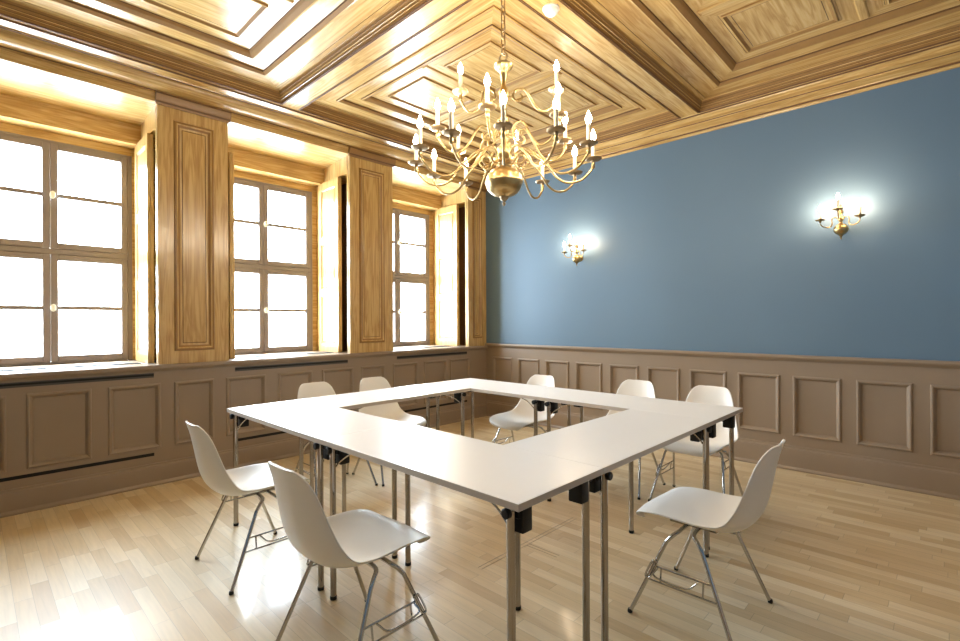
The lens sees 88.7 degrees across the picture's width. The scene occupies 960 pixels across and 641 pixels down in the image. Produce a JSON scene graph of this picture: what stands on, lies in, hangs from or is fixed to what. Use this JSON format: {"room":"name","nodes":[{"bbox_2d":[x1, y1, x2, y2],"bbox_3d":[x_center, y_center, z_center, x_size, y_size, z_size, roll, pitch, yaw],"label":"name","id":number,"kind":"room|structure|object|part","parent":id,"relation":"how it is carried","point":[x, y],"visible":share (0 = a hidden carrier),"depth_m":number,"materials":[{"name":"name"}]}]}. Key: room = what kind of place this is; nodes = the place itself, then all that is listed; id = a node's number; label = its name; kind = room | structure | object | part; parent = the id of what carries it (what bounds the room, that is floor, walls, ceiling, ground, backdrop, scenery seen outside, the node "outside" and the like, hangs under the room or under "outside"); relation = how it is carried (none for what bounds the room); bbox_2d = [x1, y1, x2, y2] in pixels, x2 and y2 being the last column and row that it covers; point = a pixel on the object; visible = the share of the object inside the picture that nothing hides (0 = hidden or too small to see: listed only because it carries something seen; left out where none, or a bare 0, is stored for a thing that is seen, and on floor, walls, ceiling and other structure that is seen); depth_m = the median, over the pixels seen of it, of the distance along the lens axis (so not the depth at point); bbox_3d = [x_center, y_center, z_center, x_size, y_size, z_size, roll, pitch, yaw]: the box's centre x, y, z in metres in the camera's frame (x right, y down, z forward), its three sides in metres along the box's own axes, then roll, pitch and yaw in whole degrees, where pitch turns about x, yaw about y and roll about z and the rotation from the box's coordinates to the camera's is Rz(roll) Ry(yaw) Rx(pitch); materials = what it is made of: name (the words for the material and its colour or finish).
{"room":"meeting room","nodes":[
{"label":"meeting room","id":0,"kind":"room"},
{"bbox_2d":[0,61,465,359],"bbox_3d":[-2.091,-0.438,5.011,0.800,3.720,5.950,0,0,44],"label":"window recesses","id":1,"kind":"structure","parent":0,"point":[33,103],"depth_m":4.67,"materials":[{"name":"brown wood"}]},
{"bbox_2d":[0,368,46,371],"bbox_3d":[-3.388,0.355,3.468,0.120,0.005,0.484,0,0,44],"label":"air vent","id":2,"kind":"object","parent":1,"relation":"attached to","point":[27,368],"depth_m":3.54,"materials":[{"name":"white metal"}]},
{"bbox_2d":[0,131,153,366],"bbox_3d":[-3.336,-0.591,3.818,0.575,1.895,1.237,0,0,44],"label":"window","id":3,"kind":"structure","parent":1,"relation":"in","point":[48,250],"depth_m":4.06,"materials":[{"name":"paint"}]},
{"bbox_3d":[-3.463,-1.018,3.978,0.046,0.062,0.040,0,0,44],"label":"handle","id":4,"kind":"part","parent":3,"relation":"part of","materials":[{"name":"metal"}]},
{"bbox_3d":[-3.458,-0.103,3.978,0.046,0.062,0.040,0,0,44],"label":"handle","id":5,"kind":"part","parent":3,"relation":"part of","materials":[{"name":"gold metal"}]},
{"bbox_2d":[134,133,153,362],"bbox_3d":[-2.871,-0.595,4.198,0.430,1.891,0.045,0,0,44],"label":"shutter","id":6,"kind":"object","parent":3,"relation":"attached to","point":[144,198],"depth_m":4.12,"materials":[{"name":"brown wood"}]},
{"bbox_2d":[63,362,140,367],"bbox_3d":[-2.983,0.353,3.889,0.120,0.005,0.484,0,0,44],"label":"air vent","id":7,"kind":"object","parent":1,"relation":"attached to","point":[137,362],"depth_m":3.84,"materials":[{"name":"white metal"}]},
{"bbox_2d":[155,104,228,364],"bbox_3d":[-2.407,-0.697,4.132,0.062,2.098,0.533,0,0,44],"label":"wall panel","id":8,"kind":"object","parent":1,"relation":"attached to","point":[191,150],"depth_m":4.11,"materials":[{"name":"brown wood"}]},
{"bbox_2d":[0,349,486,490],"bbox_3d":[-1.886,0.844,4.646,0.031,0.915,5.700,0,0,44],"label":"wainscoting","id":9,"kind":"structure","parent":1,"relation":"attached to","point":[52,429],"depth_m":3.92,"materials":[{"name":"paint"}]},
{"bbox_2d":[0,403,486,517],"bbox_3d":[-1.872,1.214,4.635,0.044,0.175,5.700,0,0,44],"label":"baseboard","id":10,"kind":"structure","parent":1,"relation":"attached to","point":[26,499],"depth_m":3.81,"materials":[{"name":"paint"}]},
{"bbox_2d":[0,345,487,381],"bbox_3d":[-2.132,0.375,4.880,0.756,0.056,5.700,0,0,44],"label":"trim","id":11,"kind":"structure","parent":1,"relation":"attached to","point":[14,373],"depth_m":4.10,"materials":[{"name":"paint"}]},
{"bbox_2d":[0,15,489,192],"bbox_3d":[-1.810,-1.839,4.560,0.260,0.209,5.700,0,0,44],"label":"trim","id":12,"kind":"structure","parent":1,"relation":"attached to","point":[22,44],"depth_m":4.01,"materials":[{"name":"brown wood"}]},
{"bbox_2d":[229,355,279,358],"bbox_3d":[-2.183,0.349,4.723,0.120,0.005,0.482,0,0,44],"label":"air vent","id":13,"kind":"object","parent":1,"relation":"attached to","point":[266,355],"depth_m":4.73,"materials":[{"name":"white metal"}]},
{"bbox_2d":[228,152,341,357],"bbox_3d":[-2.127,-0.597,5.079,0.576,1.895,1.219,0,0,44],"label":"window","id":14,"kind":"structure","parent":1,"relation":"in","point":[329,192],"depth_m":5.32,"materials":[{"name":"paint"}]},
{"bbox_2d":[228,152,234,357],"bbox_3d":[-2.455,-0.597,4.631,0.430,1.891,0.045,0,0,34],"label":"shutter","id":15,"kind":"object","parent":14,"relation":"attached to","point":[231,244],"depth_m":4.51,"materials":[{"name":"brown wood"}]},
{"bbox_3d":[-2.322,-0.559,5.245,0.064,1.822,1.110,0,0,44],"label":"frame","id":16,"kind":"part","parent":14,"relation":"part of","materials":[{"name":"paint"}]},
{"bbox_2d":[318,177,341,351],"bbox_3d":[-1.668,-0.601,5.452,0.430,1.891,0.045,0,0,44],"label":"shutter","id":17,"kind":"object","parent":14,"relation":"attached to","point":[329,192],"depth_m":5.41,"materials":[{"name":"brown wood"}]},
{"bbox_2d":[285,352,333,354],"bbox_3d":[-1.780,0.347,5.143,0.120,0.005,0.482,0,0,44],"label":"air vent","id":18,"kind":"object","parent":1,"relation":"attached to","point":[321,352],"depth_m":5.14,"materials":[{"name":"white metal"}]},
{"bbox_2d":[347,156,392,352],"bbox_3d":[-1.196,-0.703,5.394,0.062,2.098,0.555,0,0,44],"label":"trim","id":19,"kind":"structure","parent":1,"relation":"attached to","point":[369,184],"depth_m":5.37,"materials":[{"name":"brown wood"}]},
{"bbox_2d":[393,204,459,346],"bbox_3d":[-0.914,-0.603,6.343,0.575,1.895,1.235,0,0,44],"label":"window","id":20,"kind":"structure","parent":1,"relation":"in","point":[446,218],"depth_m":6.68,"materials":[{"name":"paint"}]},
{"bbox_3d":[-1.110,-0.565,6.508,0.064,1.822,1.110,0,0,44],"label":"frame","id":21,"kind":"part","parent":20,"relation":"part of","materials":[{"name":"paint"}]},
{"bbox_2d":[435,204,459,345],"bbox_3d":[-0.450,-0.607,6.722,0.430,1.891,0.045,0,0,44],"label":"shutter","id":22,"kind":"object","parent":20,"relation":"attached to","point":[446,218],"depth_m":6.69,"materials":[{"name":"brown wood"}]},
{"bbox_2d":[465,188,485,345],"bbox_3d":[-0.051,-0.709,6.588,0.062,2.098,0.345,0,0,44],"label":"trim","id":23,"kind":"structure","parent":1,"relation":"attached to","point":[475,210],"depth_m":6.57,"materials":[{"name":"brown wood"}]},
{"bbox_2d":[0,416,959,640],"bbox_3d":[0.118,1.351,2.740,5.560,0.120,5.720,0,0,44],"label":"floor","id":24,"kind":"structure","parent":0,"point":[836,559],"depth_m":2.56,"materials":[{"name":"brown wood"}]},
{"bbox_2d":[185,421,314,595],"bbox_3d":[-1.238,0.903,2.631,0.526,0.790,0.572,0,0,44],"label":"shell chair","id":25,"kind":"object","parent":24,"relation":"on","point":[255,479],"visible":0.72,"depth_m":2.46,"materials":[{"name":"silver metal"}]},
{"bbox_3d":[-1.409,1.097,2.716,0.279,0.388,0.088,0,0,-1],"label":"leg","id":26,"kind":"part","parent":25,"relation":"part of","materials":[{"name":"silver metal"}]},
{"bbox_3d":[-1.146,1.095,2.464,0.088,0.388,0.279,0,0,-1],"label":"leg","id":27,"kind":"part","parent":25,"relation":"part of","materials":[{"name":"silver metal"}]},
{"bbox_3d":[-1.214,0.907,2.657,0.200,0.020,0.200,0,0,44],"label":"seat mount","id":28,"kind":"part","parent":25,"relation":"part of","materials":[{"name":"metal"}]},
{"bbox_3d":[-1.279,1.096,2.850,0.088,0.388,0.279,0,0,-1],"label":"leg","id":29,"kind":"part","parent":25,"relation":"part of","materials":[{"name":"silver metal"}]},
{"bbox_3d":[-1.016,1.095,2.599,0.279,0.388,0.088,0,0,-1],"label":"leg","id":30,"kind":"part","parent":25,"relation":"part of","materials":[{"name":"silver metal"}]},
{"bbox_2d":[227,399,403,590],"bbox_3d":[-1.008,0.927,2.898,1.199,0.740,0.499,0,0,44],"label":"folding table","id":31,"kind":"object","parent":24,"relation":"on","point":[309,420],"visible":0.69,"depth_m":2.76,"materials":[{"name":"white laminate"}]},
{"bbox_3d":[-1.550,0.944,3.116,0.028,0.688,0.028,0,0,44],"label":"leg","id":32,"kind":"part","parent":31,"relation":"part of","materials":[{"name":"metal"}]},
{"bbox_3d":[-1.248,0.942,3.430,0.028,0.688,0.028,0,0,44],"label":"leg","id":33,"kind":"part","parent":31,"relation":"part of","materials":[{"name":"metal"}]},
{"bbox_3d":[-0.768,0.940,2.366,0.028,0.688,0.028,0,0,44],"label":"leg","id":34,"kind":"part","parent":31,"relation":"part of","materials":[{"name":"metal"}]},
{"bbox_3d":[-0.467,0.938,2.680,0.028,0.688,0.028,0,0,44],"label":"leg","id":35,"kind":"part","parent":31,"relation":"part of","materials":[{"name":"metal"}]},
{"bbox_2d":[294,382,377,495],"bbox_3d":[-1.170,0.903,3.849,0.572,0.790,0.526,0,0,44],"label":"shell chair","id":36,"kind":"object","parent":24,"relation":"on","point":[313,389],"visible":0.17,"depth_m":3.98,"materials":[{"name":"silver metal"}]},
{"bbox_3d":[-1.337,1.096,3.758,0.279,0.388,0.088,0,0,-1],"label":"leg","id":37,"kind":"part","parent":36,"relation":"part of","materials":[{"name":"silver metal"}]},
{"bbox_3d":[-1.202,1.096,3.628,0.088,0.388,0.279,0,0,-1],"label":"leg","id":38,"kind":"part","parent":36,"relation":"part of","materials":[{"name":"silver metal"}]},
{"bbox_3d":[-0.950,1.094,3.891,0.279,0.388,0.088,0,0,-1],"label":"leg","id":39,"kind":"part","parent":36,"relation":"part of","materials":[{"name":"silver metal"}]},
{"bbox_2d":[268,461,439,640],"bbox_3d":[-0.507,0.899,1.909,0.526,0.790,0.572,0,0,43],"label":"shell chair","id":40,"kind":"object","parent":24,"relation":"on","point":[352,538],"visible":1,"depth_m":1.78,"materials":[{"name":"white plastic"}]},
{"bbox_3d":[-0.679,1.093,1.990,0.279,0.388,0.088,0,0,-2],"label":"leg","id":41,"kind":"part","parent":40,"relation":"part of","materials":[{"name":"silver metal"}]},
{"bbox_3d":[-0.552,1.092,2.127,0.088,0.388,0.279,0,0,-2],"label":"leg","id":42,"kind":"part","parent":40,"relation":"part of","materials":[{"name":"silver metal"}]},
{"bbox_3d":[-0.411,1.092,1.743,0.088,0.388,0.279,0,0,-2],"label":"leg","id":43,"kind":"part","parent":40,"relation":"part of","materials":[{"name":"silver metal"}]},
{"bbox_3d":[-0.285,1.091,1.881,0.279,0.388,0.088,0,0,-2],"label":"leg","id":44,"kind":"part","parent":40,"relation":"part of","materials":[{"name":"silver metal"}]},
{"bbox_2d":[303,383,469,511],"bbox_3d":[-0.672,0.925,3.754,0.499,0.740,1.199,0,0,44],"label":"folding table","id":45,"kind":"object","parent":24,"relation":"on","point":[359,400],"visible":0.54,"depth_m":3.64,"materials":[{"name":"white laminate"}]},
{"bbox_3d":[-1.204,0.942,3.514,0.028,0.688,0.028,0,0,44],"label":"leg","id":46,"kind":"part","parent":45,"relation":"part of","materials":[{"name":"metal"}]},
{"bbox_3d":[-0.890,0.941,3.213,0.028,0.688,0.028,0,0,44],"label":"leg","id":47,"kind":"part","parent":45,"relation":"part of","materials":[{"name":"metal"}]},
{"bbox_3d":[-0.454,0.938,4.295,0.028,0.688,0.028,0,0,44],"label":"leg","id":48,"kind":"part","parent":45,"relation":"part of","materials":[{"name":"metal"}]},
{"bbox_3d":[-0.141,0.937,3.994,0.028,0.688,0.028,0,0,44],"label":"leg","id":49,"kind":"part","parent":45,"relation":"part of","materials":[{"name":"metal"}]},
{"bbox_2d":[352,377,426,486],"bbox_3d":[-0.766,0.901,4.198,0.572,0.790,0.526,0,0,44],"label":"shell chair","id":50,"kind":"object","parent":24,"relation":"on","point":[392,411],"visible":0.35,"depth_m":4.35,"materials":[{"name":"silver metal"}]},
{"bbox_3d":[-0.932,1.094,4.107,0.279,0.388,0.088,0,0,-1],"label":"leg","id":51,"kind":"part","parent":50,"relation":"part of","materials":[{"name":"silver metal"}]},
{"bbox_3d":[-0.797,1.094,3.977,0.088,0.388,0.279,0,0,-1],"label":"leg","id":52,"kind":"part","parent":50,"relation":"part of","materials":[{"name":"silver metal"}]},
{"bbox_2d":[320,423,602,640],"bbox_3d":[-0.142,0.923,2.067,1.199,0.740,0.499,0,0,44],"label":"folding table","id":53,"kind":"object","parent":24,"relation":"on","point":[516,480],"visible":1,"depth_m":1.84,"materials":[{"name":"white laminate"}]},
{"bbox_3d":[-0.684,0.940,2.285,0.028,0.688,0.028,0,0,44],"label":"leg","id":54,"kind":"part","parent":53,"relation":"part of","materials":[{"name":"metal"}]},
{"bbox_3d":[-0.383,0.938,2.599,0.028,0.688,0.028,0,0,44],"label":"leg","id":55,"kind":"part","parent":53,"relation":"part of","materials":[{"name":"metal"}]},
{"bbox_3d":[0.098,0.936,1.536,0.028,0.688,0.028,0,0,44],"label":"leg","id":56,"kind":"part","parent":53,"relation":"part of","materials":[{"name":"metal"}]},
{"bbox_3d":[0.399,0.934,1.849,0.028,0.688,0.028,0,0,44],"label":"leg","id":57,"kind":"part","parent":53,"relation":"part of","materials":[{"name":"metal"}]},
{"bbox_2d":[434,378,574,437],"bbox_3d":[0.169,0.921,4.125,1.199,0.740,0.499,0,0,44],"label":"folding table","id":58,"kind":"object","parent":24,"relation":"on","point":[522,391],"visible":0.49,"depth_m":3.97,"materials":[{"name":"white laminate"}]},
{"bbox_3d":[-0.373,0.938,4.343,0.028,0.688,0.028,0,0,44],"label":"leg","id":59,"kind":"part","parent":58,"relation":"part of","materials":[{"name":"metal"}]},
{"bbox_3d":[-0.071,0.936,4.657,0.028,0.688,0.028,0,0,44],"label":"leg","id":60,"kind":"part","parent":58,"relation":"part of","materials":[{"name":"metal"}]},
{"bbox_3d":[0.409,0.934,3.593,0.028,0.688,0.028,0,0,44],"label":"leg","id":61,"kind":"part","parent":58,"relation":"part of","materials":[{"name":"metal"}]},
{"bbox_3d":[0.710,0.933,3.907,0.028,0.688,0.028,0,0,44],"label":"leg","id":62,"kind":"part","parent":58,"relation":"part of","materials":[{"name":"metal"}]},
{"bbox_2d":[489,375,554,444],"bbox_3d":[0.392,0.895,4.298,0.526,0.790,0.572,0,0,45],"label":"shell chair","id":63,"kind":"object","parent":24,"relation":"on","point":[522,415],"visible":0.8,"depth_m":4.39,"materials":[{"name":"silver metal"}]},
{"bbox_3d":[0.173,1.089,4.335,0.279,0.388,0.088,0,0,0],"label":"leg","id":64,"kind":"part","parent":63,"relation":"part of","materials":[{"name":"silver metal"}]},
{"bbox_2d":[478,517,574,568],"bbox_3d":[0.383,1.290,2.811,0.236,0.001,0.890,0,0,44],"label":"floor hatch","id":65,"kind":"object","parent":24,"relation":"on","point":[572,517],"visible":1,"depth_m":2.80,"materials":[{"name":"metal"}]},
{"bbox_2d":[505,409,714,640],"bbox_3d":[0.699,0.919,2.438,0.499,0.740,1.199,0,0,44],"label":"folding table","id":66,"kind":"object","parent":24,"relation":"on","point":[613,441],"visible":0.77,"depth_m":2.26,"materials":[{"name":"white laminate"}]},
{"bbox_3d":[0.167,0.935,2.198,0.028,0.688,0.028,0,0,44],"label":"leg","id":67,"kind":"part","parent":66,"relation":"part of","materials":[{"name":"metal"}]},
{"bbox_3d":[0.481,0.934,1.897,0.028,0.688,0.028,0,0,44],"label":"leg","id":68,"kind":"part","parent":66,"relation":"part of","materials":[{"name":"metal"}]},
{"bbox_3d":[0.917,0.932,2.980,0.028,0.688,0.028,0,0,44],"label":"leg","id":69,"kind":"part","parent":66,"relation":"part of","materials":[{"name":"metal"}]},
{"bbox_3d":[1.230,0.930,2.679,0.028,0.688,0.028,0,0,44],"label":"leg","id":70,"kind":"part","parent":66,"relation":"part of","materials":[{"name":"metal"}]},
{"bbox_2d":[606,379,665,499],"bbox_3d":[1.132,0.891,3.886,0.526,0.790,0.572,0,0,44],"label":"shell chair","id":71,"kind":"object","parent":24,"relation":"on","point":[640,388],"visible":0.2,"depth_m":4.05,"materials":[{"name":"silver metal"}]},
{"bbox_3d":[1.175,1.084,3.667,0.088,0.388,0.279,0,0,-1],"label":"leg","id":72,"kind":"part","parent":71,"relation":"part of","materials":[{"name":"silver metal"}]},
{"bbox_3d":[1.305,1.083,3.802,0.279,0.388,0.088,0,0,-1],"label":"leg","id":73,"kind":"part","parent":71,"relation":"part of","materials":[{"name":"silver metal"}]},
{"bbox_2d":[540,390,742,549],"bbox_3d":[1.034,0.917,3.294,1.199,0.740,0.499,0,0,44],"label":"folding table","id":74,"kind":"object","parent":24,"relation":"on","point":[578,398],"visible":0.79,"depth_m":3.16,"materials":[{"name":"white laminate"}]},
{"bbox_3d":[0.493,0.934,3.512,0.028,0.688,0.028,0,0,44],"label":"leg","id":75,"kind":"part","parent":74,"relation":"part of","materials":[{"name":"metal"}]},
{"bbox_3d":[0.794,0.932,3.826,0.028,0.688,0.028,0,0,44],"label":"leg","id":76,"kind":"part","parent":74,"relation":"part of","materials":[{"name":"metal"}]},
{"bbox_3d":[1.275,0.930,2.762,0.028,0.688,0.028,0,0,44],"label":"leg","id":77,"kind":"part","parent":74,"relation":"part of","materials":[{"name":"metal"}]},
{"bbox_3d":[1.576,0.928,3.076,0.028,0.688,0.028,0,0,44],"label":"leg","id":78,"kind":"part","parent":74,"relation":"part of","materials":[{"name":"metal"}]},
{"bbox_2d":[648,385,742,501],"bbox_3d":[1.558,0.889,3.498,0.526,0.790,0.572,0,0,44],"label":"shell chair","id":79,"kind":"object","parent":24,"relation":"on","point":[714,395],"visible":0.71,"depth_m":3.53,"materials":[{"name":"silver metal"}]},
{"bbox_3d":[1.338,1.083,3.531,0.279,0.388,0.088,0,0,-1],"label":"leg","id":80,"kind":"part","parent":79,"relation":"part of","materials":[{"name":"silver metal"}]},
{"bbox_3d":[1.467,1.082,3.666,0.088,0.388,0.279,0,0,-1],"label":"leg","id":81,"kind":"part","parent":79,"relation":"part of","materials":[{"name":"silver metal"}]},
{"bbox_3d":[1.600,1.082,3.279,0.088,0.388,0.279,0,0,-1],"label":"leg","id":82,"kind":"part","parent":79,"relation":"part of","materials":[{"name":"silver metal"}]},
{"bbox_3d":[1.730,1.081,3.414,0.279,0.388,0.088,0,0,-1],"label":"leg","id":83,"kind":"part","parent":79,"relation":"part of","materials":[{"name":"silver metal"}]},
{"bbox_2d":[627,439,785,640],"bbox_3d":[1.017,0.892,2.180,0.572,0.790,0.526,0,0,44],"label":"shell chair","id":84,"kind":"object","parent":24,"relation":"on","point":[700,509],"visible":1,"depth_m":2.11,"materials":[{"name":"white plastic"}]},
{"bbox_3d":[0.799,1.086,2.138,0.279,0.388,0.088,0,0,-1],"label":"leg","id":85,"kind":"part","parent":84,"relation":"part of","materials":[{"name":"silver metal"}]},
{"bbox_3d":[1.051,1.084,2.401,0.088,0.388,0.279,0,0,-1],"label":"leg","id":86,"kind":"part","parent":84,"relation":"part of","materials":[{"name":"silver metal"}]},
{"bbox_3d":[0.991,0.896,2.205,0.200,0.020,0.200,0,0,44],"label":"seat mount","id":87,"kind":"part","parent":84,"relation":"part of","materials":[{"name":"metal"}]},
{"bbox_3d":[0.934,1.085,2.009,0.088,0.388,0.279,0,0,-1],"label":"leg","id":88,"kind":"part","parent":84,"relation":"part of","materials":[{"name":"silver metal"}]},
{"bbox_3d":[1.186,1.084,2.271,0.279,0.388,0.088,0,0,-1],"label":"leg","id":89,"kind":"part","parent":84,"relation":"part of","materials":[{"name":"silver metal"}]},
{"bbox_2d":[0,0,959,170],"bbox_3d":[-0.097,-2.137,2.916,6.590,0.380,6.200,0,0,44],"label":"ceiling","id":90,"kind":"structure","parent":0,"point":[384,68],"depth_m":3.67,"materials":[{"name":"brown wood"}]},
{"bbox_2d":[408,0,601,205],"bbox_3d":[0.130,-1.296,2.723,1.052,1.314,1.052,0,0,44],"label":"chandelier","id":91,"kind":"object","parent":90,"relation":"hanging from","point":[504,181],"visible":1,"depth_m":2.67,"materials":[{"name":"gold metal"}]},
{"bbox_3d":[-0.123,-0.842,2.736,0.490,0.187,0.021,0,0,3],"label":"arm","id":92,"kind":"part","parent":91,"relation":"part of","materials":[{"name":"gold metal"}]},
{"bbox_3d":[-0.096,-0.842,2.606,0.490,0.187,0.021,0,0,-27],"label":"arm","id":93,"kind":"part","parent":91,"relation":"part of","materials":[{"name":"gold metal"}]},
{"bbox_3d":[-0.083,-0.842,2.862,0.490,0.187,0.021,0,0,33],"label":"arm","id":94,"kind":"part","parent":91,"relation":"part of","materials":[{"name":"gold metal"}]},
{"bbox_3d":[-0.058,-0.986,2.672,0.370,0.176,0.021,0,0,-15],"label":"arm","id":95,"kind":"part","parent":91,"relation":"part of","materials":[{"name":"gold metal"}]},
{"bbox_3d":[-0.007,-0.843,2.508,0.021,0.187,0.490,0,0,33],"label":"arm","id":96,"kind":"part","parent":91,"relation":"part of","materials":[{"name":"gold metal"}]},
{"bbox_3d":[0.001,-1.216,2.723,0.238,0.140,0.021,0,0,0],"label":"arm","id":97,"kind":"part","parent":91,"relation":"part of","materials":[{"name":"gold metal"}]},
{"bbox_3d":[-0.007,-0.986,2.861,0.370,0.176,0.021,0,0,45],"label":"arm","id":98,"kind":"part","parent":91,"relation":"part of","materials":[{"name":"gold metal"}]},
{"bbox_3d":[0.016,-0.843,2.951,0.021,0.187,0.490,0,0,-27],"label":"arm","id":99,"kind":"part","parent":91,"relation":"part of","materials":[{"name":"gold metal"}]},
{"bbox_3d":[0.081,-0.987,2.533,0.021,0.176,0.370,0,0,15],"label":"arm","id":100,"kind":"part","parent":91,"relation":"part of","materials":[{"name":"gold metal"}]},
{"bbox_3d":[0.131,-1.138,2.723,0.108,0.589,0.108,0,0,44],"label":"stem","id":101,"kind":"part","parent":91,"relation":"part of","materials":[{"name":"gold metal"}]},
{"bbox_3d":[0.128,-1.697,2.723,0.025,0.460,0.025,0,0,-1],"label":"chain","id":102,"kind":"part","parent":91,"relation":"part of","materials":[{"name":"gold metal"}]},
{"bbox_3d":[0.119,-0.843,2.467,0.021,0.187,0.490,0,0,3],"label":"arm","id":103,"kind":"part","parent":91,"relation":"part of","materials":[{"name":"gold metal"}]},
{"bbox_3d":[0.133,-0.764,2.723,0.212,0.180,0.212,0,0,44],"label":"globe","id":104,"kind":"part","parent":91,"relation":"part of","materials":[{"name":"gold metal"}]},
{"bbox_3d":[0.182,-0.987,2.912,0.021,0.176,0.370,0,0,15],"label":"arm","id":105,"kind":"part","parent":91,"relation":"part of","materials":[{"name":"gold metal"}]},
{"bbox_3d":[0.272,-0.844,2.937,0.021,0.187,0.490,0,0,33],"label":"arm","id":106,"kind":"part","parent":91,"relation":"part of","materials":[{"name":"gold metal"}]},
{"bbox_3d":[0.249,-0.844,2.494,0.021,0.187,0.490,0,0,-27],"label":"arm","id":107,"kind":"part","parent":91,"relation":"part of","materials":[{"name":"gold metal"}]},
{"bbox_3d":[0.287,-1.218,2.712,0.292,0.140,0.021,0,0,4],"label":"arm","id":108,"kind":"part","parent":91,"relation":"part of","materials":[{"name":"gold metal"}]},
{"bbox_3d":[0.270,-0.987,2.584,0.370,0.176,0.021,0,0,45],"label":"arm","id":109,"kind":"part","parent":91,"relation":"part of","materials":[{"name":"gold metal"}]},
{"bbox_3d":[0.321,-0.988,2.773,0.370,0.176,0.021,0,0,-15],"label":"arm","id":110,"kind":"part","parent":91,"relation":"part of","materials":[{"name":"gold metal"}]},
{"bbox_3d":[0.361,-0.844,2.839,0.490,0.187,0.021,0,0,-27],"label":"arm","id":111,"kind":"part","parent":91,"relation":"part of","materials":[{"name":"gold metal"}]},
{"bbox_3d":[0.347,-0.844,2.583,0.490,0.187,0.021,0,0,33],"label":"arm","id":112,"kind":"part","parent":91,"relation":"part of","materials":[{"name":"gold metal"}]},
{"bbox_3d":[0.388,-0.845,2.709,0.490,0.187,0.021,0,0,3],"label":"arm","id":113,"kind":"part","parent":91,"relation":"part of","materials":[{"name":"gold metal"}]},
{"bbox_2d":[543,3,559,17],"bbox_3d":[0.445,-1.933,3.076,0.106,0.044,0.106,0,0,44],"label":"smoke detector","id":114,"kind":"object","parent":90,"relation":"attached to","point":[550,10],"visible":1,"depth_m":3.05,"materials":[{"name":"white plastic"}]},
{"bbox_2d":[486,67,959,360],"bbox_3d":[2.198,-0.459,4.845,5.660,3.720,0.250,0,0,44],"label":"wall","id":115,"kind":"structure","parent":0,"point":[712,241],"depth_m":4.40,"materials":[{"name":"blue paint"}]},
{"bbox_2d":[561,239,585,265],"bbox_3d":[1.062,-0.796,5.569,0.252,0.351,0.249,0,0,-1],"label":"wall sconce","id":116,"kind":"object","parent":115,"relation":"attached to","point":[577,258],"visible":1,"depth_m":5.59,"materials":[{"name":"gold metal"}]},
{"bbox_3d":[1.105,-0.760,5.614,0.100,0.280,0.100,0,0,44],"label":"stem","id":117,"kind":"part","parent":116,"relation":"part of","materials":[{"name":"gold metal"}]},
{"bbox_2d":[485,343,959,368],"bbox_3d":[2.077,0.326,4.773,5.540,0.056,0.046,0,0,44],"label":"trim","id":118,"kind":"structure","parent":115,"relation":"attached to","point":[753,356],"depth_m":4.37,"materials":[{"name":"paint"}]},
{"bbox_2d":[486,347,959,469],"bbox_3d":[2.090,0.734,4.783,5.540,0.775,0.025,0,0,44],"label":"wainscoting","id":119,"kind":"structure","parent":115,"relation":"attached to","point":[896,413],"depth_m":4.17,"materials":[{"name":"paint"}]},
{"bbox_2d":[486,400,959,499],"bbox_3d":[2.082,1.176,4.774,5.540,0.212,0.044,0,0,44],"label":"baseboard","id":120,"kind":"structure","parent":115,"relation":"attached to","point":[917,478],"depth_m":3.95,"materials":[{"name":"paint"}]},
{"bbox_2d":[513,38,959,179],"bbox_3d":[2.041,-1.880,4.746,5.540,0.167,0.120,0,0,44],"label":"trim","id":121,"kind":"structure","parent":115,"relation":"attached to","point":[945,56],"depth_m":4.21,"materials":[{"name":"brown wood"}]},
{"bbox_2d":[815,199,865,238],"bbox_3d":[2.834,-0.820,3.870,0.252,0.351,0.249,0,0,-1],"label":"wall sconce","id":122,"kind":"object","parent":115,"relation":"attached to","point":[840,229],"visible":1,"depth_m":3.88,"materials":[{"name":"gold metal"}]},
{"bbox_3d":[2.803,-0.786,3.938,0.138,0.088,0.009,0,0,18],"label":"arm","id":123,"kind":"part","parent":122,"relation":"part of","materials":[{"name":"gold metal"}]},
{"bbox_3d":[2.877,-0.784,3.914,0.100,0.280,0.100,0,0,44],"label":"stem","id":124,"kind":"part","parent":122,"relation":"part of","materials":[{"name":"gold metal"}]},
{"bbox_3d":[2.904,-0.786,3.842,0.009,0.088,0.138,0,0,-20],"label":"arm","id":125,"kind":"part","parent":122,"relation":"part of","materials":[{"name":"gold metal"}]}
]}

